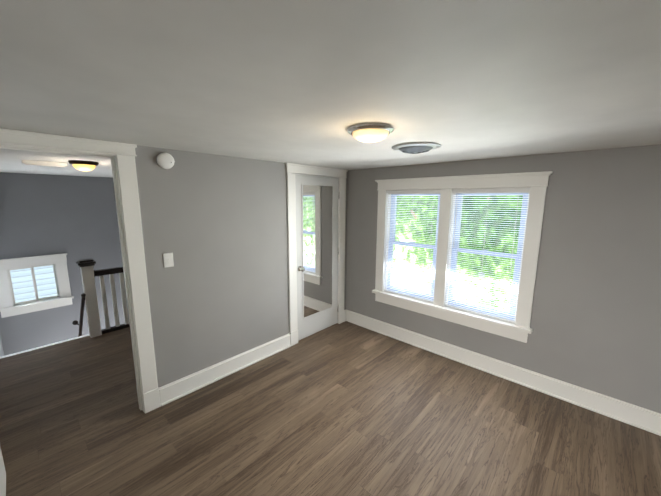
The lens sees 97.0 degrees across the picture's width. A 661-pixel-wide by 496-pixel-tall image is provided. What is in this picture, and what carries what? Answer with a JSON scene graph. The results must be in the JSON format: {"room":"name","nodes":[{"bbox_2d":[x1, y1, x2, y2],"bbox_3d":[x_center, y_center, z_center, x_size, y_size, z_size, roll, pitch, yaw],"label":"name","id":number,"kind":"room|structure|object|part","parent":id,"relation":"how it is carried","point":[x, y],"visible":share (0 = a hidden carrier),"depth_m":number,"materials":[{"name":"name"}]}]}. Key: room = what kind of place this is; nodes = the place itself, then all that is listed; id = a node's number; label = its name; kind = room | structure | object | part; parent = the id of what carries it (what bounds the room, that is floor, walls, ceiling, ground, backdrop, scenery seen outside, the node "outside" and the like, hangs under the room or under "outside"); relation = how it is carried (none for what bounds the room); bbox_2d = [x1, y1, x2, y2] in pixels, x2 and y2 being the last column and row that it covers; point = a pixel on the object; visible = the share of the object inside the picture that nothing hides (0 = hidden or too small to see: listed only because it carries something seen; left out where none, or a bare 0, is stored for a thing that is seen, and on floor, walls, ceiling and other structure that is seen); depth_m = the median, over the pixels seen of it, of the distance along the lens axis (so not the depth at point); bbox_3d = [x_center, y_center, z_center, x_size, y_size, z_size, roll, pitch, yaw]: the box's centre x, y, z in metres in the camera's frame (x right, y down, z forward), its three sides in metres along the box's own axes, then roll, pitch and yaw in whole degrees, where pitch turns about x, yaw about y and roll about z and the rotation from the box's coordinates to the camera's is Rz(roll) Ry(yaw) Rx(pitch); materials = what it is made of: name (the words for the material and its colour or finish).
{"room":"empty bedroom","nodes":[
{"label":"empty bedroom","id":0,"kind":"room"},
{"bbox_2d":[0,335,3,356],"bbox_3d":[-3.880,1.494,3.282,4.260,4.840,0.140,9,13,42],"label":"door frame","id":1,"kind":"structure","parent":0,"point":[1,350],"depth_m":4.54,"materials":[{"name":"white paint"}]},
{"bbox_2d":[0,172,128,355],"bbox_3d":[-4.145,1.047,5.988,0.140,4.840,3.520,9,13,42],"label":"wall","id":2,"kind":"structure","parent":0,"point":[75,218],"depth_m":5.09,"materials":[{"name":"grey paint"}]},
{"bbox_2d":[0,253,73,317],"bbox_3d":[-5.006,0.599,4.949,0.230,0.935,0.910,9,13,42],"label":"window","id":3,"kind":"structure","parent":2,"relation":"in","point":[9,306],"depth_m":4.92,"materials":[{"name":"white"}]},
{"bbox_3d":[-5.018,0.604,4.961,0.003,0.600,0.550,9,13,42],"label":"glass","id":4,"kind":"part","parent":3,"relation":"part of","materials":[{"name":"clear glass"}]},
{"bbox_2d":[135,145,347,386],"bbox_3d":[-1.010,0.199,2.918,0.140,2.140,3.820,9,13,42],"label":"wall","id":5,"kind":"structure","parent":0,"point":[217,227],"depth_m":2.71,"materials":[{"name":"grey paint"}]},
{"bbox_2d":[0,446,5,495],"bbox_3d":[-1.784,0.485,1.420,0.804,2.036,0.173,9,13,42],"label":"hall door","id":6,"kind":"structure","parent":5,"relation":"in","point":[2,481],"depth_m":1.73,"materials":[{"name":"white paint"}]},
{"bbox_2d":[0,128,160,412],"bbox_3d":[-1.854,0.345,2.021,0.212,2.142,1.028,9,13,42],"label":"door frame","id":7,"kind":"structure","parent":5,"relation":"attached to","point":[122,156],"depth_m":2.20,"materials":[{"name":"white wood"}]},
{"bbox_2d":[157,153,174,168],"bbox_3d":[-1.302,-0.692,2.317,0.037,0.126,0.126,9,13,42],"label":"smoke detector","id":8,"kind":"object","parent":5,"relation":"attached to","point":[165,161],"visible":1,"depth_m":2.30,"materials":[{"name":"white plastic"}]},
{"bbox_2d":[163,253,173,267],"bbox_3d":[-1.339,0.101,2.423,0.020,0.116,0.072,9,13,42],"label":"light switch","id":9,"kind":"object","parent":5,"relation":"attached to","point":[168,260],"visible":1,"depth_m":2.42,"materials":[{"name":"white plastic"}]},
{"bbox_2d":[159,333,290,405],"bbox_3d":[-0.969,1.189,3.006,0.037,0.166,1.425,9,13,42],"label":"baseboard","id":10,"kind":"structure","parent":5,"relation":"attached to","point":[170,392],"depth_m":2.87,"materials":[{"name":"white wood"}]},
{"bbox_2d":[285,163,347,345],"bbox_3d":[-0.188,0.063,3.768,0.178,2.139,1.028,9,13,42],"label":"door frame","id":11,"kind":"structure","parent":5,"relation":"attached to","point":[292,170],"depth_m":3.51,"materials":[{"name":"white wood"}]},
{"bbox_2d":[295,175,338,340],"bbox_3d":[-0.137,0.122,3.735,0.104,2.018,0.762,9,13,42],"label":"closet door","id":12,"kind":"structure","parent":5,"relation":"in","point":[317,248],"depth_m":3.71,"materials":[{"name":"white paint"}]},
{"bbox_2d":[301,183,333,318],"bbox_3d":[-0.153,0.039,3.724,0.006,1.662,0.556,9,13,42],"label":"mirror","id":13,"kind":"object","parent":12,"relation":"attached to","point":[317,199],"depth_m":3.70,"materials":[{"name":"white mirror"}]},
{"bbox_2d":[0,321,660,495],"bbox_3d":[-0.106,1.472,2.273,6.620,0.164,3.820,9,13,42],"label":"floor","id":14,"kind":"structure","parent":0,"point":[346,408],"depth_m":2.23,"materials":[{"name":"wood"}]},
{"bbox_2d":[72,258,129,337],"bbox_3d":[-2.586,0.659,4.976,1.198,1.447,2.768,9,13,42],"label":"stair railing","id":15,"kind":"object","parent":14,"relation":"on","point":[89,301],"visible":0.42,"depth_m":3.76,"materials":[{"name":"white wood"}]},
{"bbox_2d":[0,0,660,177],"bbox_3d":[-0.925,-0.904,2.660,8.880,0.120,3.820,9,13,42],"label":"ceiling","id":16,"kind":"structure","parent":0,"point":[306,82],"depth_m":0.95,"materials":[{"name":"white paint"}]},
{"bbox_2d":[22,160,66,166],"bbox_3d":[-3.091,-0.912,3.169,0.060,0.046,0.350,9,13,42],"label":"bar fixture","id":17,"kind":"object","parent":16,"relation":"attached to","point":[43,163],"visible":1,"depth_m":3.14,"materials":[{"name":"white plastic"}]},
{"bbox_2d":[68,160,98,170],"bbox_3d":[-2.670,-0.886,3.171,0.254,0.096,0.254,9,13,42],"label":"flush-mount light","id":18,"kind":"object","parent":16,"relation":"attached to","point":[82,165],"visible":1,"depth_m":3.10,"materials":[{"name":"white glass"}]},
{"bbox_3d":[-2.670,-0.869,3.174,0.196,0.062,0.196,9,13,42],"label":"glass","id":19,"kind":"part","parent":18,"relation":"part of","materials":[{"name":"white glass"}]},
{"bbox_2d":[347,123,394,141],"bbox_3d":[0.225,-0.636,1.651,0.268,0.070,0.268,9,13,42],"label":"flush-mount light","id":20,"kind":"object","parent":16,"relation":"attached to","point":[369,132],"visible":1,"depth_m":1.57,"materials":[{"name":"white glass"}]},
{"bbox_3d":[0.225,-0.624,1.653,0.202,0.046,0.202,9,13,42],"label":"glass","id":21,"kind":"part","parent":20,"relation":"part of","materials":[{"name":"white glass"}]},
{"bbox_2d":[391,142,440,153],"bbox_3d":[0.636,-0.733,2.188,0.356,0.050,0.356,9,13,42],"label":"ceiling vent","id":22,"kind":"object","parent":16,"relation":"in","point":[416,147],"visible":0.98,"depth_m":2.10,"materials":[{"name":"silver metal"}]},
{"bbox_2d":[346,144,660,413],"bbox_3d":[1.928,0.249,2.693,4.480,2.140,0.160,9,13,42],"label":"wall","id":23,"kind":"structure","parent":0,"point":[595,323],"depth_m":2.43,"materials":[{"name":"grey paint"}]},
{"bbox_2d":[372,171,552,342],"bbox_3d":[1.280,0.015,3.250,1.774,1.565,0.260,9,13,42],"label":"window","id":24,"kind":"structure","parent":23,"relation":"in","point":[463,254],"depth_m":3.09,"materials":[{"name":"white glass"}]},
{"bbox_3d":[1.250,0.010,3.216,1.484,1.280,0.042,9,13,42],"label":"right window blind rails","id":25,"kind":"part","parent":24,"relation":"part of","materials":[{"name":"white plastic"}]},
{"bbox_3d":[1.295,0.005,3.264,1.488,1.291,0.071,9,13,42],"label":"right window sashes","id":26,"kind":"part","parent":24,"relation":"part of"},
{"bbox_2d":[344,310,660,435],"bbox_3d":[1.803,1.230,2.828,4.348,0.166,0.050,9,13,42],"label":"baseboard","id":27,"kind":"structure","parent":23,"relation":"attached to","point":[630,414],"depth_m":2.77,"materials":[{"name":"white wood"}]},
{"label":"outside","id":28,"kind":"structure","parent":0,"visible":0},
{"bbox_2d":[10,265,56,302],"bbox_3d":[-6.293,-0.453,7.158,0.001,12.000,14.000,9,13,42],"label":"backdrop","id":29,"kind":"structure","parent":28,"point":[17,290],"depth_m":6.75,"materials":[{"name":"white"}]},
{"bbox_2d":[392,195,522,309],"bbox_3d":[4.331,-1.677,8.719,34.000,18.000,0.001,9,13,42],"label":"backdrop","id":30,"kind":"structure","parent":28,"point":[477,224],"depth_m":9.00,"materials":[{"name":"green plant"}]}
]}

